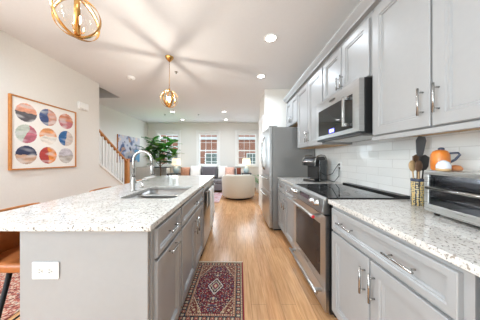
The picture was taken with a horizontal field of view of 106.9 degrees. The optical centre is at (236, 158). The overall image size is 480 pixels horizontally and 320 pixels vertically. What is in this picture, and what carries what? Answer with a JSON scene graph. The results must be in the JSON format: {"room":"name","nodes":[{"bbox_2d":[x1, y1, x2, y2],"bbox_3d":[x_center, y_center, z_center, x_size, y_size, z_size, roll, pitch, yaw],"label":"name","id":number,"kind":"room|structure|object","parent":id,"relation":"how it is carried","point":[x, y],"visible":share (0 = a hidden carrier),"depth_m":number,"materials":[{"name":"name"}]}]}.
{"room":"kitchen","nodes":[
{"label":"kitchen","id":0,"kind":"room"},
{"bbox_2d":[0,30,121,209],"bbox_3d":[-3.337,-1.420,1.175,1.135,5.300,7.750,0,0,0],"label":"wall","id":1,"kind":"structure","parent":0,"point":[25,71],"depth_m":2.62,"materials":[{"name":"paint"}]},
{"bbox_2d":[8,93,75,169],"bbox_3d":[-2.752,-0.323,2.600,0.033,0.935,0.890,0,0,0],"label":"framed artwork","id":2,"kind":"object","parent":1,"relation":"attached to","point":[41,135],"visible":1,"depth_m":2.47,"materials":[{"name":"multicoloured paper"}]},
{"bbox_2d":[77,101,88,110],"bbox_3d":[-2.746,-0.932,3.190,0.046,0.125,0.190,0,0,0],"label":"door chime","id":3,"kind":"object","parent":1,"relation":"attached to","point":[80,105],"visible":1,"depth_m":3.16,"materials":[{"name":"white plastic"}]},
{"bbox_2d":[99,104,146,179],"bbox_3d":[-3.845,-1.370,2.435,0.120,5.200,10.270,0,0,0],"label":"wall","id":4,"kind":"structure","parent":0,"point":[112,122],"depth_m":5.66,"materials":[{"name":"paint"}]},
{"bbox_2d":[117,134,139,162],"bbox_3d":[-3.765,-0.320,6.260,0.038,0.900,1.260,0,0,0],"label":"abstract canvas","id":5,"kind":"object","parent":4,"relation":"attached to","point":[125,144],"visible":0.76,"depth_m":6.17,"materials":[{"name":"multicoloured fabric"}]},
{"bbox_2d":[7,187,337,319],"bbox_3d":[-0.875,1.280,2.500,6.150,0.100,10.500,0,0,0],"label":"floor","id":6,"kind":"structure","parent":0,"point":[275,286],"depth_m":2.13,"materials":[{"name":"brown wood"}]},
{"bbox_2d":[0,273,19,319],"bbox_3d":[-2.185,1.226,2.000,0.870,0.008,2.200,0,0,0],"label":"dining rug","id":7,"kind":"object","parent":6,"relation":"on","point":[12,303],"visible":0.02,"depth_m":1.58,"materials":[{"name":"carpet"}]},
{"bbox_2d":[0,202,38,319],"bbox_3d":[-1.274,0.774,1.155,0.415,0.913,0.415,0,0,0],"label":"bar stool","id":8,"kind":"object","parent":6,"relation":"on","point":[9,240],"visible":0.16,"depth_m":1.05,"materials":[{"name":"leather"}]},
{"bbox_2d":[89,186,110,191],"bbox_3d":[-1.274,0.774,1.895,0.415,0.913,0.415,0,0,0],"label":"bar stool","id":9,"kind":"object","parent":6,"relation":"on","point":[109,186],"visible":0.13,"depth_m":1.90,"materials":[{"name":"leather"}]},
{"bbox_2d":[20,208,180,319],"bbox_3d":[-0.710,0.785,1.084,0.681,0.888,0.444,0,0,0],"label":"base cabinet","id":10,"kind":"object","parent":6,"relation":"on","point":[165,238],"depth_m":0.86,"materials":[{"name":"paint"}]},
{"bbox_2d":[32,262,58,278],"bbox_3d":[-0.920,0.540,0.856,0.128,0.082,0.009,0,0,0],"label":"power outlet","id":11,"kind":"object","parent":10,"relation":"attached to","point":[40,270],"visible":1,"depth_m":0.85,"materials":[{"name":"white plastic"}]},
{"bbox_2d":[36,268,42,273],"bbox_3d":[-0.944,0.540,0.854,0.033,0.028,0.003,0,0,0],"label":"socket","id":12,"kind":"object","parent":11,"relation":"attached to","point":[38,270],"depth_m":0.85,"materials":[{"name":"white plastic"}]},
{"bbox_2d":[46,268,52,273],"bbox_3d":[-0.896,0.540,0.854,0.033,0.028,0.003,0,0,0],"label":"socket","id":13,"kind":"object","parent":11,"relation":"attached to","point":[48,270],"depth_m":0.85,"materials":[{"name":"white plastic"}]},
{"bbox_2d":[99,129,130,183],"bbox_3d":[-3.269,-0.011,3.308,1.028,2.479,3.535,0,0,0],"label":"stair railing","id":14,"kind":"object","parent":6,"relation":"on","point":[126,162],"depth_m":4.15,"materials":[{"name":"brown wood"}]},
{"bbox_2d":[122,167,155,182],"bbox_3d":[-3.080,0.754,5.660,0.760,0.949,0.720,0,0,0],"label":"armchair","id":15,"kind":"object","parent":6,"relation":"on","point":[141,172],"visible":0.23,"depth_m":5.87,"materials":[{"name":"grey fabric"}]},
{"bbox_2d":[136,167,152,179],"bbox_3d":[-3.080,0.594,5.945,0.520,0.628,0.150,0,0,0],"label":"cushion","id":16,"kind":"object","parent":15,"relation":"on","point":[141,172],"depth_m":5.87,"materials":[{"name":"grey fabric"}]},
{"bbox_2d":[134,136,183,175],"bbox_3d":[-2.758,0.209,6.342,1.450,2.041,1.450,0,0,-40],"label":"fiddle leaf fig","id":17,"kind":"object","parent":6,"relation":"on","point":[158,149],"visible":0.88,"depth_m":6.21,"materials":[{"name":"plant"}]},
{"bbox_2d":[153,167,169,176],"bbox_3d":[-3.115,0.784,7.290,0.670,0.889,0.380,0,0,0],"label":"console table","id":18,"kind":"object","parent":6,"relation":"on","point":[167,168],"visible":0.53,"depth_m":7.20,"materials":[{"name":"black wood"}]},
{"bbox_2d":[127,188,202,305],"bbox_3d":[-0.700,0.785,1.756,0.661,0.888,0.881,0,0,0],"label":"base cabinet","id":19,"kind":"object","parent":6,"relation":"on","point":[191,229],"visible":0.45,"depth_m":1.62,"materials":[{"name":"paint"}]},
{"bbox_2d":[0,175,214,230],"bbox_3d":[-0.881,0.325,2.039,0.964,0.030,2.422,0,0,0],"label":"countertop","id":20,"kind":"structure","parent":19,"relation":"on","point":[107,209],"depth_m":1.08,"materials":[{"name":"stone"}]},
{"bbox_2d":[130,150,153,190],"bbox_3d":[-0.901,0.114,1.700,0.224,0.391,0.056,0,0,0],"label":"kitchen faucet","id":21,"kind":"object","parent":20,"relation":"on","point":[133,179],"visible":1,"depth_m":1.69,"materials":[{"name":"silver metal"}]},
{"bbox_2d":[130,177,136,190],"bbox_3d":[-0.985,0.242,1.700,0.056,0.135,0.056,0,0,0],"label":"faucet","id":22,"kind":"object","parent":21,"relation":"attached to","point":[133,180],"depth_m":1.68,"materials":[{"name":"silver metal"}]},
{"bbox_2d":[128,189,187,198],"bbox_3d":[-0.705,0.437,1.688,0.456,0.190,0.641,0,0,0],"label":"sink","id":23,"kind":"object","parent":20,"relation":"in","point":[154,193],"visible":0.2,"depth_m":1.69,"materials":[{"name":"metal"}]},
{"bbox_2d":[201,181,210,255],"bbox_3d":[-0.692,0.787,2.507,0.676,0.884,0.605,0,0,0],"label":"dishwasher","id":24,"kind":"object","parent":6,"relation":"on","point":[206,211],"visible":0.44,"depth_m":2.31,"materials":[{"name":"metal"}]},
{"bbox_2d":[207,188,212,229],"bbox_3d":[-0.355,0.669,2.405,0.053,0.521,0.198,0,0,0],"label":"dish towel","id":25,"kind":"object","parent":24,"relation":"hanging from","point":[209,195],"visible":1,"depth_m":2.40,"materials":[{"name":"white fabric"}]},
{"bbox_2d":[210,186,214,213],"bbox_3d":[-0.355,0.610,2.615,0.053,0.401,0.179,0,0,0],"label":"dish towel","id":26,"kind":"object","parent":24,"relation":"hanging from","point":[212,187],"visible":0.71,"depth_m":2.59,"materials":[{"name":"white fabric"}]},
{"bbox_2d":[178,168,239,189],"bbox_3d":[-1.045,0.809,6.870,2.450,0.839,0.900,0,0,0],"label":"sofa","id":27,"kind":"object","parent":6,"relation":"on","point":[218,181],"visible":0.16,"depth_m":6.43,"materials":[{"name":"grey fabric"}]},
{"bbox_2d":[180,167,189,174],"bbox_3d":[-1.990,0.550,6.880,0.360,0.427,0.172,0,0,0],"label":"throw pillow","id":28,"kind":"object","parent":27,"relation":"on","point":[184,170],"visible":0.75,"depth_m":6.84,"materials":[{"name":"fabric"}]},
{"bbox_2d":[190,166,200,174],"bbox_3d":[-1.585,0.520,6.880,0.420,0.485,0.181,0,0,0],"label":"throw pillow","id":29,"kind":"object","parent":27,"relation":"on","point":[194,170],"visible":0.7,"depth_m":6.84,"materials":[{"name":"white fabric"}]},
{"bbox_2d":[202,166,217,177],"bbox_3d":[-1.045,0.535,6.880,0.620,0.456,0.184,0,0,0],"label":"throw pillow","id":30,"kind":"object","parent":27,"relation":"on","point":[205,170],"visible":0.8,"depth_m":6.83,"materials":[{"name":"grey fabric"}]},
{"bbox_2d":[216,178,221,183],"bbox_3d":[-0.376,0.854,6.755,0.712,0.148,0.650,0,0,0],"label":"seat cushion","id":31,"kind":"object","parent":27,"relation":"on","point":[218,180],"depth_m":6.44,"materials":[{"name":"fabric"}]},
{"bbox_2d":[218,166,226,177],"bbox_3d":[-0.535,0.520,6.880,0.360,0.485,0.189,0,0,0],"label":"throw pillow","id":32,"kind":"object","parent":27,"relation":"on","point":[221,169],"visible":0.74,"depth_m":6.82,"materials":[{"name":"white fabric"}]},
{"bbox_2d":[225,167,234,174],"bbox_3d":[-0.250,0.540,6.640,0.360,0.446,0.175,0,0,0],"label":"throw pillow","id":33,"kind":"object","parent":27,"relation":"on","point":[228,170],"visible":0.72,"depth_m":6.61,"materials":[{"name":"pink fabric"}]},
{"bbox_2d":[177,261,244,319],"bbox_3d":[-0.200,1.226,1.710,0.535,0.006,0.832,0,0,1],"label":"rug","id":34,"kind":"object","parent":6,"relation":"on","point":[216,289],"visible":0.98,"depth_m":1.61,"materials":[{"name":"red carpet"}]},
{"bbox_2d":[214,193,221,201],"bbox_3d":[-1.295,1.225,5.680,1.610,0.010,1.400,0,0,0],"label":"area rug","id":35,"kind":"object","parent":6,"relation":"on","point":[217,196],"visible":0.21,"depth_m":5.64,"materials":[{"name":"pink carpet"}]},
{"bbox_2d":[222,174,254,199],"bbox_3d":[0.060,0.852,5.548,1.050,0.755,0.905,0,0,0],"label":"barrel armchair","id":36,"kind":"object","parent":6,"relation":"on","point":[234,187],"visible":1,"depth_m":5.17,"materials":[{"name":"beige fabric"}]},
{"bbox_2d":[254,175,258,192],"bbox_3d":[0.908,0.918,6.423,0.879,0.622,0.857,0,0,-11],"label":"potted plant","id":37,"kind":"object","parent":6,"relation":"on","point":[257,182],"visible":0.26,"depth_m":6.37,"materials":[{"name":"green plant"}]},
{"bbox_2d":[278,179,293,247],"bbox_3d":[1.001,0.785,2.570,0.684,0.888,0.853,0,0,0],"label":"base cabinet","id":38,"kind":"object","parent":6,"relation":"on","point":[285,206],"visible":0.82,"depth_m":2.49,"materials":[{"name":"paint"}]},
{"bbox_2d":[278,177,342,185],"bbox_3d":[1.014,0.325,2.565,0.640,0.030,0.870,0,0,0],"label":"countertop","id":39,"kind":"structure","parent":38,"relation":"on","point":[290,180],"depth_m":2.40,"materials":[{"name":"stone"}]},
{"bbox_2d":[302,155,338,181],"bbox_3d":[1.137,0.128,2.378,0.346,0.364,0.403,0,0,-38],"label":"coffee maker","id":40,"kind":"object","parent":39,"relation":"on","point":[317,166],"visible":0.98,"depth_m":2.39,"materials":[{"name":"black plastic"}]},
{"bbox_2d":[260,126,313,229],"bbox_3d":[0.896,0.335,3.441,0.847,1.789,0.842,0,0,0],"label":"refrigerator","id":41,"kind":"object","parent":6,"relation":"on","point":[281,156],"visible":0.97,"depth_m":3.02,"materials":[{"name":"grey metal"}]},
{"bbox_2d":[287,182,409,316],"bbox_3d":[0.961,0.757,1.744,0.743,0.943,0.763,0,0,0],"label":"range","id":42,"kind":"object","parent":6,"relation":"on","point":[312,249],"visible":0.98,"depth_m":1.54,"materials":[{"name":"silver metal"}]},
{"bbox_2d":[287,196,334,314],"bbox_3d":[0.961,0.762,1.744,0.743,0.875,0.756,0,0,0],"label":"oven","id":43,"kind":"object","parent":42,"relation":"in","point":[312,249],"depth_m":1.52,"materials":[{"name":"silver glass"}]},
{"bbox_2d":[296,184,409,198],"bbox_3d":[1.016,0.312,1.744,0.632,0.024,0.763,0,0,0],"label":"cooktop","id":44,"kind":"object","parent":42,"relation":"in","point":[326,191],"depth_m":1.58,"materials":[{"name":"black glass"}]},
{"bbox_2d":[332,206,479,319],"bbox_3d":[1.001,0.785,0.927,0.684,0.888,0.788,0,0,0],"label":"base cabinet","id":45,"kind":"object","parent":6,"relation":"on","point":[377,274],"visible":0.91,"depth_m":0.82,"materials":[{"name":"paint"}]},
{"bbox_3d":[-2.520,0.909,7.180,0.420,0.639,0.450,0,0,0],"label":"side table","id":46,"kind":"object","parent":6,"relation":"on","visible":0},
{"bbox_2d":[172,158,180,172],"bbox_3d":[-2.420,0.294,7.150,0.360,0.590,0.360,0,0,0],"label":"table lamp","id":47,"kind":"object","parent":46,"relation":"on","point":[175,161],"visible":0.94,"depth_m":7.04,"materials":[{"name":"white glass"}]},
{"bbox_3d":[0.400,0.909,7.240,0.400,0.639,0.400,0,0,0],"label":"side table","id":48,"kind":"object","parent":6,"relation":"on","visible":0},
{"bbox_2d":[242,158,250,172],"bbox_3d":[0.400,0.294,7.220,0.360,0.590,0.360,0,0,0],"label":"table lamp","id":49,"kind":"object","parent":48,"relation":"on","point":[246,161],"visible":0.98,"depth_m":7.11,"materials":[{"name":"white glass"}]},
{"bbox_3d":[1.001,0.785,0.113,0.684,0.888,0.820,0,0,0],"label":"base cabinet","id":50,"kind":"object","parent":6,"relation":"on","visible":0},
{"bbox_2d":[328,199,479,276],"bbox_3d":[1.014,0.325,0.516,0.640,0.030,1.672,0,0,0],"label":"countertop","id":51,"kind":"structure","parent":50,"relation":"on","point":[454,241],"depth_m":0.80,"materials":[{"name":"stone"}]},
{"bbox_2d":[410,178,424,205],"bbox_3d":[1.205,0.222,1.185,0.070,0.177,0.070,0,0,0],"label":"utensil crock","id":52,"kind":"object","parent":51,"relation":"on","point":[417,185],"visible":0.89,"depth_m":1.16,"materials":[{"name":"beige ceramic"}]},
{"bbox_2d":[408,160,414,178],"bbox_3d":[1.184,0.155,1.199,0.049,0.286,0.020,0,0,8],"label":"wooden spoon","id":53,"kind":"object","parent":52,"relation":"in","point":[411,164],"visible":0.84,"depth_m":1.19,"materials":[{"name":"brown wood"}]},
{"bbox_2d":[412,154,418,178],"bbox_3d":[1.229,0.134,1.203,0.061,0.328,0.025,0,0,0],"label":"spoon","id":54,"kind":"object","parent":52,"relation":"in","point":[415,158],"visible":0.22,"depth_m":1.21,"materials":[{"name":"brown wood"}]},
{"bbox_2d":[415,160,422,178],"bbox_3d":[1.190,0.155,1.163,0.046,0.286,0.025,0,0,-22],"label":"wooden spoon","id":55,"kind":"object","parent":52,"relation":"in","point":[418,165],"visible":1,"depth_m":1.16,"materials":[{"name":"brown wood"}]},
{"bbox_2d":[416,136,425,156],"bbox_3d":[1.232,0.074,1.186,0.068,0.449,0.012,0,0,0],"label":"spatula","id":56,"kind":"object","parent":52,"relation":"in","point":[420,141],"visible":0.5,"depth_m":1.19,"materials":[{"name":"black plastic"}]},
{"bbox_2d":[419,155,429,178],"bbox_3d":[1.238,0.137,1.177,0.062,0.323,0.015,0,0,0],"label":"spoon","id":57,"kind":"object","parent":52,"relation":"in","point":[424,159],"visible":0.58,"depth_m":1.17,"materials":[{"name":"black plastic"}]},
{"bbox_2d":[424,170,479,226],"bbox_3d":[1.148,0.187,0.751,0.300,0.244,0.509,0,0,8],"label":"toaster oven","id":58,"kind":"object","parent":51,"relation":"on","point":[452,194],"visible":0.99,"depth_m":0.96,"materials":[{"name":"metal"}]},
{"bbox_2d":[435,160,451,170],"bbox_3d":[1.052,0.036,0.905,0.056,0.056,0.056,0,0,0],"label":"lidded dish","id":59,"kind":"object","parent":58,"relation":"on","point":[443,165],"visible":1,"depth_m":0.89,"materials":[{"name":"white ceramic"}]},
{"bbox_2d":[430,147,460,170],"bbox_3d":[1.114,0.002,0.960,0.103,0.125,0.080,0,0,0],"label":"ceramic pitcher","id":60,"kind":"object","parent":58,"relation":"on","point":[441,153],"visible":0.81,"depth_m":0.94,"materials":[{"name":"orange ceramic"}]},
{"bbox_2d":[451,165,462,170],"bbox_3d":[1.163,0.050,0.945,0.052,0.030,0.052,0,0,0],"label":"candle holder","id":61,"kind":"object","parent":58,"relation":"on","point":[454,167],"visible":0.73,"depth_m":0.93,"materials":[{"name":"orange ceramic"}]},
{"bbox_2d":[0,0,360,122],"bbox_3d":[-0.875,-1.570,2.500,6.150,0.120,10.500,0,0,0],"label":"ceiling","id":62,"kind":"structure","parent":0,"point":[218,48],"depth_m":2.38,"materials":[{"name":"paint"}]},
{"bbox_2d":[50,0,101,41],"bbox_3d":[-1.000,-1.133,1.120,0.216,0.752,0.257,0,0,18],"label":"pendant light","id":63,"kind":"object","parent":62,"relation":"hanging from","point":[76,26],"visible":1,"depth_m":1.09,"materials":[{"name":"gold metal"}]},
{"bbox_2d":[160,55,177,107],"bbox_3d":[-1.000,-1.133,2.650,0.216,0.752,0.257,0,0,18],"label":"pendant light","id":64,"kind":"object","parent":62,"relation":"hanging from","point":[169,58],"visible":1,"depth_m":2.63,"materials":[{"name":"gold metal"}]},
{"bbox_2d":[256,74,265,77],"bbox_3d":[0.450,-1.504,3.260,0.170,0.009,0.170,0,0,0],"label":"recessed light","id":65,"kind":"object","parent":62,"relation":"in","point":[258,75],"visible":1,"depth_m":3.26,"materials":[{"name":"white plastic"}]},
{"bbox_2d":[264,33,277,42],"bbox_3d":[0.430,-1.504,2.230,0.170,0.009,0.170,0,0,0],"label":"recessed light","id":66,"kind":"object","parent":62,"relation":"in","point":[269,38],"visible":1,"depth_m":2.23,"materials":[{"name":"white plastic"}]},
{"bbox_2d":[147,123,258,184],"bbox_3d":[-0.853,-0.140,7.650,6.105,2.740,0.160,0,0,0],"label":"wall","id":67,"kind":"structure","parent":0,"point":[188,130],"depth_m":7.57,"materials":[{"name":"paint"}]},
{"bbox_2d":[155,130,180,166],"bbox_3d":[-2.900,-0.432,7.600,1.110,1.555,0.200,0,0,0],"label":"window","id":68,"kind":"structure","parent":67,"relation":"in","point":[158,132],"depth_m":7.55,"materials":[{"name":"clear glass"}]},
{"bbox_2d":[196,130,220,166],"bbox_3d":[-1.200,-0.432,7.600,1.070,1.555,0.200,0,0,0],"label":"window","id":69,"kind":"structure","parent":67,"relation":"in","point":[201,132],"depth_m":7.55,"materials":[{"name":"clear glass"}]},
{"bbox_2d":[234,130,258,166],"bbox_3d":[0.450,-0.432,7.600,1.070,1.555,0.200,0,0,0],"label":"window","id":70,"kind":"structure","parent":67,"relation":"in","point":[237,132],"depth_m":7.55,"materials":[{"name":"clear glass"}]},
{"bbox_2d":[259,89,290,131],"bbox_3d":[1.040,-0.140,4.316,0.849,2.740,0.888,0,0,0],"label":"wall","id":71,"kind":"structure","parent":0,"point":[272,106],"depth_m":3.87,"materials":[{"name":"paint"}]},
{"bbox_2d":[259,115,263,204],"bbox_3d":[0.604,0.120,4.395,0.022,2.220,0.730,0,0,0],"label":"trim","id":72,"kind":"structure","parent":71,"relation":"attached to","point":[262,117],"depth_m":4.48,"materials":[{"name":"white paint"}]},
{"bbox_3d":[1.404,-0.140,0.585,0.120,2.740,6.570,0,0,0],"label":"wall","id":73,"kind":"structure","parent":0,"visible":0},
{"bbox_2d":[286,91,298,126],"bbox_3d":[1.148,-0.853,3.232,0.387,0.505,0.653,0,0,0],"label":"upper cabinet","id":74,"kind":"object","parent":73,"relation":"attached to","point":[292,105],"visible":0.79,"depth_m":3.17,"materials":[{"name":"paint"}]},
{"bbox_2d":[323,10,372,100],"bbox_3d":[1.148,-0.860,1.683,0.387,0.490,0.723,0,0,0],"label":"upper cabinet","id":75,"kind":"object","parent":73,"relation":"attached to","point":[352,60],"visible":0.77,"depth_m":1.56,"materials":[{"name":"paint"}]},
{"bbox_2d":[316,77,373,141],"bbox_3d":[1.097,-0.394,1.682,0.471,0.429,0.708,0,0,0],"label":"microwave","id":76,"kind":"object","parent":75,"relation":"attached to","point":[346,115],"visible":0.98,"depth_m":1.46,"materials":[{"name":"silver metal"}]},
{"bbox_2d":[316,130,479,198],"bbox_3d":[1.339,0.040,1.250,0.008,0.539,3.500,0,0,0],"label":"wall","id":77,"kind":"structure","parent":73,"relation":"attached to","point":[380,164],"depth_m":1.54,"materials":[{"name":"tile"}]},
{"bbox_2d":[298,63,351,148],"bbox_3d":[1.148,-0.631,2.475,0.387,0.947,0.848,0,0,0],"label":"upper cabinet","id":78,"kind":"object","parent":77,"relation":"attached to","point":[310,94],"visible":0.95,"depth_m":2.40,"materials":[{"name":"paint"}]},
{"bbox_2d":[283,0,380,102],"bbox_3d":[1.136,-1.144,1.630,0.412,0.078,3.860,0,0,0],"label":"crown molding","id":79,"kind":"structure","parent":78,"relation":"attached to","point":[364,7],"depth_m":1.70,"materials":[{"name":"paint"}]},
{"bbox_2d":[373,0,479,136],"bbox_3d":[1.148,-0.631,0.910,0.387,0.947,0.808,0,0,0],"label":"upper cabinet","id":80,"kind":"object","parent":77,"relation":"attached to","point":[426,53],"visible":0.94,"depth_m":0.94,"materials":[{"name":"paint"}]},
{"bbox_2d":[372,120,479,140],"bbox_3d":[1.004,-0.143,0.510,0.017,0.030,1.600,0,0,0],"label":"rail","id":81,"kind":"object","parent":80,"relation":"attached to","point":[473,124],"visible":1,"depth_m":0.90,"materials":[{"name":"paint"}]},
{"label":"outside","id":82,"kind":"structure","parent":0,"visible":0},
{"bbox_3d":[0.000,1.680,23.950,60.000,0.100,32.100,0,0,0],"label":"ground","id":83,"kind":"structure","parent":82,"visible":0},
{"bbox_2d":[161,135,177,163],"bbox_3d":[-6.850,-2.370,17.900,5.300,8.000,2.200,0,0,0],"label":"townhouse","id":84,"kind":"structure","parent":83,"relation":"on","point":[169,136],"depth_m":17.00,"materials":[{"name":"red brick"}]},
{"bbox_2d":[200,135,216,163],"bbox_3d":[-2.275,-2.370,17.900,3.750,8.000,2.200,0,0,0],"label":"townhouse","id":85,"kind":"structure","parent":83,"relation":"on","point":[203,138],"depth_m":17.00,"materials":[{"name":"red brick"}]},
{"bbox_2d":[239,135,254,163],"bbox_3d":[2.575,-2.370,17.900,5.850,8.000,2.200,0,0,0],"label":"townhouse","id":86,"kind":"structure","parent":83,"relation":"on","point":[242,138],"depth_m":17.00,"materials":[{"name":"red brick"}]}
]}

